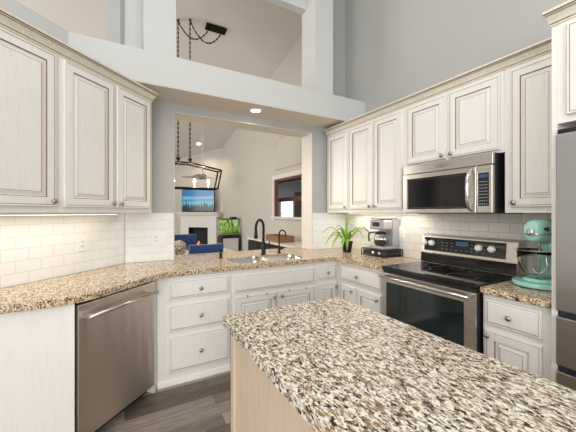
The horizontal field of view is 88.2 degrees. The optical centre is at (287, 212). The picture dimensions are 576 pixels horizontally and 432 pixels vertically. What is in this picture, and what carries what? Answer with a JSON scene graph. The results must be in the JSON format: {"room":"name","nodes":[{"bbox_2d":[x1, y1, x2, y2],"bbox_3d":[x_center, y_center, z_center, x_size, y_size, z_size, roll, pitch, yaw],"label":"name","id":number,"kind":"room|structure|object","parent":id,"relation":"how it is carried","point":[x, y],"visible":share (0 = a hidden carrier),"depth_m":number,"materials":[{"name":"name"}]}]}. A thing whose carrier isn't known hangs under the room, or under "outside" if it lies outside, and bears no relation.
{"room":"kitchen","nodes":[
{"label":"kitchen","id":0,"kind":"room"},
{"bbox_2d":[0,0,68,55],"bbox_3d":[-2.233,-1.190,0.759,0.300,0.339,4.200,0,0,16],"label":"wall ledge","id":1,"kind":"object","parent":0,"point":[14,7],"depth_m":2.01,"materials":[{"name":"paint"}]},
{"bbox_2d":[107,0,124,44],"bbox_3d":[-1.582,-2.291,2.731,0.150,1.859,0.050,0,0,16],"label":"wall","id":2,"kind":"structure","parent":0,"point":[115,8],"depth_m":2.71,"materials":[{"name":"grey paint"}]},
{"bbox_2d":[125,0,141,48],"bbox_3d":[-1.485,-2.309,2.847,0.140,1.895,0.180,0,0,-29],"label":"wall","id":3,"kind":"structure","parent":0,"point":[133,8],"depth_m":2.77,"materials":[{"name":"paint"}]},
{"bbox_2d":[16,0,301,159],"bbox_3d":[-3.548,-3.244,2.043,9.750,3.600,15.000,0,0,-29],"label":"ceiling","id":4,"kind":"structure","parent":0,"point":[259,35],"depth_m":4.78,"materials":[{"name":"paint"}]},
{"bbox_2d":[174,122,221,190],"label":"chandelier","id":5,"kind":"object","parent":4,"relation":"hanging from","point":[178,162],"depth_m":4.49,"materials":[{"name":"black metal"}]},
{"bbox_2d":[182,124,219,179],"bbox_3d":[-2.098,-1.547,7.261,0.936,1.454,0.897,0,0,-29],"label":"ceiling fan","id":6,"kind":"object","parent":4,"relation":"hanging from","point":[197,176],"visible":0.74,"depth_m":7.20,"materials":[{"name":"paint"}]},
{"bbox_2d":[177,19,226,60],"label":"chandelier","id":7,"kind":"object","parent":4,"relation":"hanging from","point":[220,30],"depth_m":4.58,"materials":[{"name":"black metal"}]},
{"bbox_2d":[97,371,229,431],"bbox_3d":[-2.124,1.430,2.826,13.000,0.100,15.000,0,0,-29],"label":"floor","id":8,"kind":"structure","parent":0,"point":[202,404],"depth_m":2.06,"materials":[{"name":"grey wood"}]},
{"bbox_2d":[0,304,74,431],"bbox_3d":[-1.661,0.943,1.641,0.839,0.869,0.420,0,0,-29],"label":"base cabinet","id":9,"kind":"object","parent":8,"relation":"on","point":[37,347],"visible":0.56,"depth_m":1.58,"materials":[{"name":"beige paint"}]},
{"bbox_2d":[75,281,158,431],"bbox_3d":[-1.358,0.945,2.039,0.664,0.865,0.615,0,0,16],"label":"dishwasher","id":10,"kind":"object","parent":8,"relation":"on","point":[114,333],"visible":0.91,"depth_m":1.89,"materials":[{"name":"silver metal"}]},
{"bbox_2d":[75,281,151,304],"bbox_3d":[-1.401,0.901,2.051,0.575,0.778,0.615,0,0,16],"label":"tub","id":11,"kind":"object","parent":10,"relation":"in","point":[151,281],"depth_m":1.86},
{"bbox_2d":[147,280,156,392],"bbox_3d":[-1.338,0.943,2.443,0.431,0.869,0.630,0,0,-29],"label":"filler panel","id":12,"kind":"object","parent":8,"relation":"on","point":[153,388],"visible":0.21,"depth_m":2.29,"materials":[{"name":"beige paint"}]},
{"bbox_2d":[174,234,196,249],"bbox_3d":[-1.740,0.887,5.165,0.470,0.984,0.569,0,0,-35],"label":"dining chair","id":13,"kind":"object","parent":8,"relation":"on","point":[189,239],"visible":0.23,"depth_m":5.37,"materials":[{"name":"blue fabric"}]},
{"bbox_2d":[157,271,230,387],"bbox_3d":[-0.890,0.943,2.703,0.600,0.869,0.642,0,0,-29],"label":"base cabinet","id":14,"kind":"object","parent":8,"relation":"on","point":[192,337],"visible":0.91,"depth_m":2.44,"materials":[{"name":"beige paint"}]},
{"bbox_2d":[158,364,229,389],"bbox_3d":[-0.246,1.354,2.741,1.760,0.048,0.018,0,0,-29],"label":"baseboard","id":15,"kind":"structure","parent":8,"relation":"on","point":[175,381],"depth_m":2.44,"materials":[{"name":"beige paint"}]},
{"bbox_2d":[176,212,221,244],"bbox_3d":[-2.703,0.686,9.017,1.400,1.382,0.295,0,0,16],"label":"fireplace","id":16,"kind":"object","parent":8,"relation":"on","point":[205,225],"visible":0.59,"depth_m":8.96,"materials":[{"name":"white paint"}]},
{"bbox_2d":[182,190,214,211],"bbox_3d":[-2.725,-0.355,9.012,1.120,0.700,0.120,0,0,16],"label":"television","id":17,"kind":"object","parent":16,"relation":"on","point":[192,200],"visible":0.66,"depth_m":8.98,"materials":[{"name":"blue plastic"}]},
{"bbox_2d":[176,212,221,216],"bbox_3d":[-2.703,0.062,9.017,1.400,0.134,0.295,0,0,16],"label":"mantel shelf","id":18,"kind":"object","parent":16,"relation":"attached to","point":[180,214],"depth_m":8.89,"materials":[{"name":"white paint"}]},
{"bbox_2d":[188,243,223,253],"bbox_3d":[-1.135,0.887,3.890,0.470,0.984,0.569,0,0,-33],"label":"dining chair","id":19,"kind":"object","parent":8,"relation":"on","point":[205,248],"visible":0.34,"depth_m":3.64,"materials":[{"name":"blue fabric"}]},
{"bbox_2d":[184,248,232,254],"bbox_3d":[-1.544,1.000,4.469,1.500,0.759,0.840,0,0,-29],"label":"dining table","id":20,"kind":"object","parent":8,"relation":"on","point":[224,249],"visible":0.16,"depth_m":4.85,"materials":[{"name":"white stone"}]},
{"bbox_2d":[174,240,186,254],"bbox_3d":[-1.541,0.504,4.174,0.230,0.230,0.230,0,0,-29],"label":"decorative ball","id":21,"kind":"object","parent":20,"relation":"on","point":[180,248],"visible":0.63,"depth_m":4.10,"materials":[{"name":"beige stone"}]},
{"bbox_2d":[217,236,239,250],"bbox_3d":[-1.501,0.980,7.505,0.470,0.799,0.380,0,0,-29],"label":"stand","id":22,"kind":"object","parent":8,"relation":"on","point":[230,242],"visible":0.46,"depth_m":7.38,"materials":[{"name":"black"}]},
{"bbox_2d":[218,217,238,235],"bbox_3d":[-1.501,0.344,7.505,0.440,0.470,0.360,0,0,-29],"label":"aquarium","id":23,"kind":"object","parent":22,"relation":"on","point":[227,226],"visible":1,"depth_m":7.37,"materials":[{"name":"green glass"}]},
{"bbox_2d":[218,217,238,219],"bbox_3d":[-1.501,0.144,7.505,0.440,0.070,0.360,0,0,-29],"label":"hood","id":24,"kind":"object","parent":23,"relation":"attached to","point":[231,218],"depth_m":7.45,"materials":[{"name":"black plastic"}]},
{"bbox_2d":[230,334,314,431],"bbox_3d":[0.436,0.941,0.676,0.590,0.872,1.805,0,0,-29],"label":"kitchen island","id":25,"kind":"object","parent":8,"relation":"on","point":[256,404],"visible":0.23,"depth_m":1.10,"materials":[{"name":"brown wood"}]},
{"bbox_2d":[223,297,575,431],"bbox_3d":[0.437,0.485,0.675,0.651,0.038,1.862,0,0,-29],"label":"island countertop","id":26,"kind":"structure","parent":25,"relation":"on","point":[343,365],"depth_m":0.85,"materials":[{"name":"beige stone"}]},
{"bbox_2d":[231,263,314,314],"bbox_3d":[-0.239,0.943,3.061,0.885,0.869,0.642,0,0,-29],"label":"base cabinet","id":27,"kind":"object","parent":8,"relation":"on","point":[277,281],"visible":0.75,"depth_m":2.78,"materials":[{"name":"beige paint"}]},
{"bbox_2d":[0,247,429,313],"bbox_3d":[-0.635,0.486,2.669,3.697,0.040,1.590,0,0,-29],"label":"countertop","id":28,"kind":"structure","parent":27,"relation":"on","point":[92,284],"depth_m":2.35,"materials":[{"name":"stone"}]},
{"bbox_2d":[254,219,269,254],"bbox_3d":[-0.299,0.266,3.239,0.082,0.400,0.239,0,0,35],"label":"kitchen faucet","id":29,"kind":"object","parent":28,"relation":"on","point":[263,246],"visible":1,"depth_m":3.28,"materials":[{"name":"black metal"}]},
{"bbox_2d":[226,254,302,262],"bbox_3d":[-0.220,0.564,3.037,0.778,0.189,0.363,0,0,-29],"label":"sink","id":30,"kind":"object","parent":28,"relation":"in","point":[282,256],"visible":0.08,"depth_m":3.16,"materials":[{"name":"metal"}]},
{"bbox_2d":[277,229,285,252],"bbox_3d":[-0.072,0.329,3.375,0.089,0.273,0.110,0,0,-13],"label":"filter faucet","id":31,"kind":"object","parent":28,"relation":"on","point":[279,248],"visible":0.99,"depth_m":3.39,"materials":[{"name":"black metal"}]},
{"bbox_2d":[322,214,370,251],"bbox_3d":[0.675,0.243,3.499,0.507,0.446,0.388,0,0,-29],"label":"potted plant","id":32,"kind":"object","parent":28,"relation":"on","point":[346,244],"visible":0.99,"depth_m":3.46,"materials":[{"name":"green plant"}]},
{"bbox_2d":[361,247,402,257],"bbox_3d":[1.017,0.426,3.229,0.259,0.077,0.360,0,0,-29],"label":"coffee pod rack","id":33,"kind":"object","parent":28,"relation":"on","point":[385,253],"visible":0.92,"depth_m":3.12,"materials":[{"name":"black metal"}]},
{"bbox_2d":[368,218,398,249],"bbox_3d":[1.021,0.225,3.220,0.231,0.325,0.262,0,0,-27],"label":"coffee maker","id":34,"kind":"object","parent":33,"relation":"on","point":[387,237],"visible":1,"depth_m":3.13,"materials":[{"name":"silver metal"}]},
{"bbox_2d":[247,236,301,249],"bbox_3d":[-0.083,0.929,4.998,0.500,0.899,2.060,0,0,-29],"label":"sideboard","id":35,"kind":"object","parent":8,"relation":"on","point":[253,244],"visible":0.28,"depth_m":4.98,"materials":[{"name":"white stone"}]},
{"bbox_2d":[266,234,293,242],"bbox_3d":[-0.140,0.429,4.967,0.260,0.100,0.540,0,0,-29],"label":"wooden crate","id":36,"kind":"object","parent":35,"relation":"on","point":[269,237],"visible":0.83,"depth_m":4.79,"materials":[{"name":"brown wood"}]},
{"bbox_2d":[315,261,337,299],"bbox_3d":[0.273,0.943,3.342,0.280,0.869,0.642,0,0,-29],"label":"base cabinet","id":37,"kind":"object","parent":8,"relation":"on","point":[326,286],"visible":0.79,"depth_m":3.08,"materials":[{"name":"beige paint"}]},
{"bbox_2d":[337,261,382,313],"bbox_3d":[0.926,0.943,3.013,0.652,0.869,0.668,0,0,-29],"label":"base cabinet","id":38,"kind":"object","parent":8,"relation":"on","point":[359,285],"visible":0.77,"depth_m":2.83,"materials":[{"name":"beige paint"}]},
{"bbox_2d":[379,234,525,353],"bbox_3d":[1.243,0.790,2.343,0.714,1.177,0.784,0,0,-29],"label":"range","id":39,"kind":"object","parent":8,"relation":"on","point":[444,301],"visible":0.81,"depth_m":2.20,"materials":[{"name":"silver metal"}]},
{"bbox_2d":[382,272,476,351],"bbox_3d":[1.000,0.844,2.209,0.028,0.672,0.772,0,0,-29],"label":"oven","id":40,"kind":"object","parent":39,"relation":"in","point":[451,318],"depth_m":2.11,"materials":[{"name":"silver glass"}]},
{"bbox_2d":[382,261,514,288],"bbox_3d":[1.214,0.470,2.327,0.510,0.028,0.784,0,0,-29],"label":"cooktop","id":41,"kind":"object","parent":39,"relation":"in","point":[456,277],"depth_m":2.22,"materials":[{"name":"black glass"}]},
{"bbox_2d":[483,294,551,380],"bbox_3d":[1.560,0.943,1.859,0.652,0.869,0.350,0,0,-29],"label":"base cabinet","id":42,"kind":"object","parent":8,"relation":"on","point":[517,334],"visible":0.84,"depth_m":1.70,"materials":[{"name":"beige paint"}]},
{"bbox_2d":[480,280,551,308],"bbox_3d":[1.561,0.486,1.861,0.628,0.040,0.354,0,0,-29],"label":"countertop","id":43,"kind":"structure","parent":42,"relation":"on","point":[507,290],"depth_m":1.73,"materials":[{"name":"stone"}]},
{"bbox_2d":[512,219,551,291],"bbox_3d":[1.611,0.254,1.877,0.320,0.424,0.279,0,0,3],"label":"stand mixer","id":44,"kind":"object","parent":43,"relation":"on","point":[536,263],"visible":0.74,"depth_m":1.82,"materials":[{"name":"teal metal"}]},
{"bbox_2d":[516,248,551,283],"bbox_3d":[1.587,0.334,1.877,0.233,0.197,0.233,0,0,-29],"label":"bowl","id":45,"kind":"object","parent":44,"relation":"on","point":[536,263],"depth_m":1.82,"materials":[{"name":"clear glass"}]},
{"bbox_2d":[542,0,575,382],"bbox_3d":[1.861,0.172,1.268,0.694,2.413,0.999,0,0,-29],"label":"refrigerator surround","id":46,"kind":"object","parent":8,"relation":"on","point":[562,16],"visible":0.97,"depth_m":1.52,"materials":[{"name":"beige paint"}]},
{"bbox_2d":[556,126,575,390],"bbox_3d":[1.862,0.478,1.263,0.658,1.797,0.916,0,0,-29],"label":"refrigerator","id":47,"kind":"object","parent":8,"relation":"on","point":[565,138],"visible":0.97,"depth_m":1.47,"materials":[{"name":"silver metal"}]},
{"bbox_2d":[174,148,222,234],"bbox_3d":[-3.341,-0.285,9.436,2.900,3.330,0.150,0,0,16],"label":"wall","id":48,"kind":"structure","parent":0,"point":[214,158],"depth_m":9.18,"materials":[{"name":"beige paint"}]},
{"bbox_2d":[135,0,344,262],"bbox_3d":[-0.470,-0.938,3.439,2.690,4.636,0.240,0,0,-29],"label":"wall","id":49,"kind":"structure","parent":0,"point":[162,112],"depth_m":3.21,"materials":[{"name":"grey paint"}]},
{"bbox_2d":[125,213,173,262],"bbox_3d":[-1.313,0.235,2.833,0.420,0.460,0.008,0,0,-29],"label":"tiled wall","id":50,"kind":"structure","parent":49,"relation":"attached to","point":[139,227],"depth_m":2.82,"materials":[{"name":"white tile"}]},
{"bbox_2d":[152,233,164,244],"bbox_3d":[-1.245,0.255,2.857,0.122,0.116,0.014,0,0,-29],"label":"wall outlet","id":51,"kind":"object","parent":50,"relation":"attached to","point":[157,238],"visible":1,"depth_m":2.86,"materials":[{"name":"white plastic"}]},
{"bbox_2d":[142,0,175,56],"bbox_3d":[-1.158,-2.351,2.661,0.252,1.980,0.280,0,0,-29],"label":"trim","id":52,"kind":"structure","parent":49,"relation":"attached to","point":[158,16],"depth_m":2.54,"materials":[{"name":"paint"}]},
{"bbox_2d":[69,32,364,122],"bbox_3d":[-0.441,-1.225,3.107,2.960,0.270,0.370,0,0,-29],"label":"beam","id":53,"kind":"structure","parent":49,"relation":"attached to","point":[138,64],"depth_m":2.74,"materials":[{"name":"paint"}]},
{"bbox_2d":[174,112,311,249],"bbox_3d":[-0.471,-0.266,3.438,1.633,1.462,0.242,0,0,-29],"label":"trim","id":54,"kind":"structure","parent":49,"relation":"attached to","point":[306,137],"depth_m":3.75,"materials":[{"name":"beige paint"}]},
{"bbox_2d":[302,0,332,93],"bbox_3d":[0.342,-2.351,3.486,0.249,1.980,0.280,0,0,-29],"label":"column","id":55,"kind":"structure","parent":49,"relation":"attached to","point":[317,20],"depth_m":3.38,"materials":[{"name":"paint"}]},
{"bbox_2d":[312,213,344,249],"bbox_3d":[0.538,0.235,3.850,0.528,0.460,0.008,0,0,-29],"label":"tiled wall","id":56,"kind":"structure","parent":49,"relation":"attached to","point":[319,220],"depth_m":3.83,"materials":[{"name":"white tile"}]},
{"bbox_2d":[134,80,356,128],"bbox_3d":[-0.438,-1.087,3.109,2.948,0.006,0.367,0,0,-29],"label":"ceiling","id":57,"kind":"structure","parent":0,"point":[167,94],"depth_m":3.04,"materials":[{"name":"paint"}]},
{"bbox_2d":[249,108,262,112],"bbox_3d":[-0.342,-1.080,3.155,0.150,0.006,0.150,0,0,-29],"label":"recessed light","id":58,"kind":"object","parent":57,"relation":"in","point":[252,110],"visible":1,"depth_m":3.15,"materials":[{"name":"white paint"}]},
{"bbox_2d":[278,181,301,216],"bbox_3d":[1.432,-0.220,7.120,4.030,3.200,7.100,0,0,-29],"label":"wall","id":59,"kind":"structure","parent":0,"point":[289,189],"depth_m":10.28,"materials":[{"name":"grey paint"}]},
{"bbox_2d":[280,201,293,216],"bbox_3d":[-0.038,0.035,10.220,0.540,0.990,0.049,0,0,-29],"label":"window","id":60,"kind":"structure","parent":59,"relation":"in","point":[286,208],"depth_m":10.20,"materials":[{"name":"white glass"}]},
{"bbox_2d":[278,196,301,201],"bbox_3d":[-0.073,-0.280,6.464,0.100,0.080,5.000,0,0,-29],"label":"trim","id":61,"kind":"structure","parent":59,"relation":"attached to","point":[297,198],"depth_m":6.13,"materials":[{"name":"brown wood"}]},
{"bbox_2d":[278,177,301,183],"bbox_3d":[-0.082,-0.255,6.460,0.080,0.870,5.000,0,0,-29],"label":"trim","id":62,"kind":"structure","parent":59,"relation":"attached to","point":[298,178],"depth_m":6.13,"materials":[{"name":"brown wood"}]},
{"bbox_2d":[295,192,301,216],"bbox_3d":[0.402,0.305,10.415,0.340,2.050,0.046,0,0,-29],"label":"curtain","id":63,"kind":"object","parent":59,"relation":"hanging from","point":[298,204],"visible":0.26,"depth_m":10.40,"materials":[{"name":"brown fabric"}]},
{"bbox_2d":[223,0,567,276],"bbox_3d":[1.087,-1.757,3.565,0.160,6.274,13.200,0,0,-29],"label":"wall","id":64,"kind":"structure","parent":0,"point":[395,50],"depth_m":3.30,"materials":[{"name":"grey paint"}]},
{"bbox_2d":[270,169,301,220],"bbox_3d":[0.062,-0.280,5.284,0.120,0.880,1.520,0,0,-29],"label":"trim","id":65,"kind":"structure","parent":64,"relation":"attached to","point":[297,172],"depth_m":5.63,"materials":[{"name":"beige paint"}]},
{"bbox_2d":[274,135,301,170],"bbox_3d":[0.054,-1.130,5.256,0.020,0.620,1.360,0,0,-29],"label":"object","id":66,"kind":"structure","parent":64,"relation":"attached to","point":[287,149],"depth_m":5.37,"materials":[{"name":"beige paint"}]},
{"bbox_2d":[275,174,301,216],"bbox_3d":[0.094,-0.280,5.278,0.068,0.718,1.358,0,0,-29],"label":"trim","id":67,"kind":"structure","parent":64,"relation":"attached to","point":[277,180],"depth_m":5.85,"materials":[{"name":"brown wood"}]},
{"bbox_2d":[324,121,348,212],"bbox_3d":[0.721,-0.520,3.675,0.374,1.044,0.423,0,0,-29],"label":"upper cabinet","id":68,"kind":"object","parent":64,"relation":"attached to","point":[337,141],"visible":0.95,"depth_m":3.57,"materials":[{"name":"beige paint"}]},
{"bbox_2d":[346,98,406,212],"bbox_3d":[1.015,-0.520,3.139,0.374,1.044,0.799,0,0,-29],"label":"upper cabinet","id":69,"kind":"object","parent":64,"relation":"attached to","point":[377,146],"visible":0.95,"depth_m":3.01,"materials":[{"name":"beige paint"}]},
{"bbox_2d":[348,213,415,213],"bbox_3d":[1.000,0.010,3.266,0.040,0.014,1.000,0,0,-29],"label":"light","id":70,"kind":"object","parent":69,"relation":"attached to","point":[348,213],"visible":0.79,"depth_m":3.20,"materials":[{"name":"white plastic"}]},
{"bbox_2d":[345,213,551,275],"bbox_3d":[1.345,0.235,2.919,0.008,0.460,2.400,0,0,-29],"label":"wall tiles","id":71,"kind":"structure","parent":64,"relation":"attached to","point":[505,226],"depth_m":2.76,"materials":[{"name":"white tile"}]},
{"bbox_2d":[399,227,404,237],"bbox_3d":[1.208,0.210,3.151,0.008,0.116,0.076,0,0,-29],"label":"wall outlet","id":72,"kind":"object","parent":71,"relation":"attached to","point":[401,229],"visible":0.88,"depth_m":3.15,"materials":[{"name":"white plastic"}]},
{"bbox_2d":[403,58,504,165],"bbox_3d":[1.401,-0.727,2.438,0.374,0.630,0.799,0,0,-29],"label":"upper cabinet","id":73,"kind":"object","parent":64,"relation":"attached to","point":[466,120],"visible":0.9,"depth_m":2.28,"materials":[{"name":"beige paint"}]},
{"bbox_2d":[403,152,521,213],"bbox_3d":[1.349,-0.200,2.412,0.469,0.420,0.748,0,0,-29],"label":"microwave","id":74,"kind":"object","parent":73,"relation":"attached to","point":[475,184],"visible":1,"depth_m":2.22,"materials":[{"name":"silver metal"}]},
{"bbox_2d":[479,181,486,204],"bbox_3d":[1.353,-0.137,2.057,0.001,0.161,0.052,0,0,-29],"label":"keypad","id":75,"kind":"object","parent":74,"relation":"attached to","point":[482,184],"depth_m":2.06,"materials":[{"name":"grey plastic"}]},
{"bbox_2d":[501,37,551,212],"bbox_3d":[1.681,-0.520,1.927,0.374,1.044,0.364,0,0,-29],"label":"upper cabinet","id":76,"kind":"object","parent":64,"relation":"attached to","point":[528,85],"visible":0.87,"depth_m":1.88,"materials":[{"name":"beige paint"}]},
{"bbox_3d":[-2.233,0.180,0.759,3.182,2.400,3.182,0,0,-29],"label":"wall","id":77,"kind":"structure","parent":0,"visible":0},
{"bbox_2d":[0,7,64,212],"bbox_3d":[-1.638,-0.520,1.577,0.384,1.044,0.622,0,0,16],"label":"upper cabinet","id":78,"kind":"object","parent":77,"relation":"attached to","point":[29,67],"visible":1,"depth_m":1.66,"materials":[{"name":"beige paint"}]},
{"bbox_2d":[0,213,117,214],"bbox_3d":[-1.551,0.010,1.852,0.040,0.014,1.150,0,0,16],"label":"light","id":79,"kind":"object","parent":78,"relation":"attached to","point":[0,213],"visible":0.83,"depth_m":1.95,"materials":[{"name":"white plastic"}]},
{"bbox_2d":[0,213,124,288],"bbox_3d":[-1.946,0.235,1.191,0.008,0.460,3.190,0,0,16],"label":"wall tiles","id":80,"kind":"structure","parent":77,"relation":"attached to","point":[33,248],"depth_m":2.12,"materials":[{"name":"white tile"}]},
{"bbox_2d":[77,236,86,251],"bbox_3d":[-1.609,0.245,2.322,0.008,0.116,0.076,0,0,16],"label":"wall outlet","id":81,"kind":"object","parent":80,"relation":"attached to","point":[81,241],"visible":1,"depth_m":2.32,"materials":[{"name":"white plastic"}]},
{"bbox_2d":[81,239,84,247],"bbox_3d":[-1.606,0.245,2.321,0.002,0.068,0.032,0,0,16],"label":"receptacle","id":82,"kind":"object","parent":81,"relation":"attached to","point":[82,243],"depth_m":2.32,"materials":[{"name":"white plastic"}]},
{"bbox_2d":[58,43,158,212],"bbox_3d":[-1.436,-0.520,2.272,0.384,1.044,0.824,0,0,16],"label":"upper cabinet","id":83,"kind":"object","parent":77,"relation":"attached to","point":[104,115],"visible":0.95,"depth_m":2.10,"materials":[{"name":"beige paint"}]},
{"bbox_3d":[-0.455,-2.948,3.162,1.460,0.695,0.080,0,0,-29],"label":"wall","id":84,"kind":"structure","parent":0,"visible":0},
{"bbox_2d":[263,0,305,14],"bbox_3d":[-0.451,-2.480,3.153,1.460,0.240,0.100,0,0,-29],"label":"trim","id":85,"kind":"structure","parent":84,"relation":"attached to","point":[297,6],"depth_m":3.40,"materials":[{"name":"paint"}]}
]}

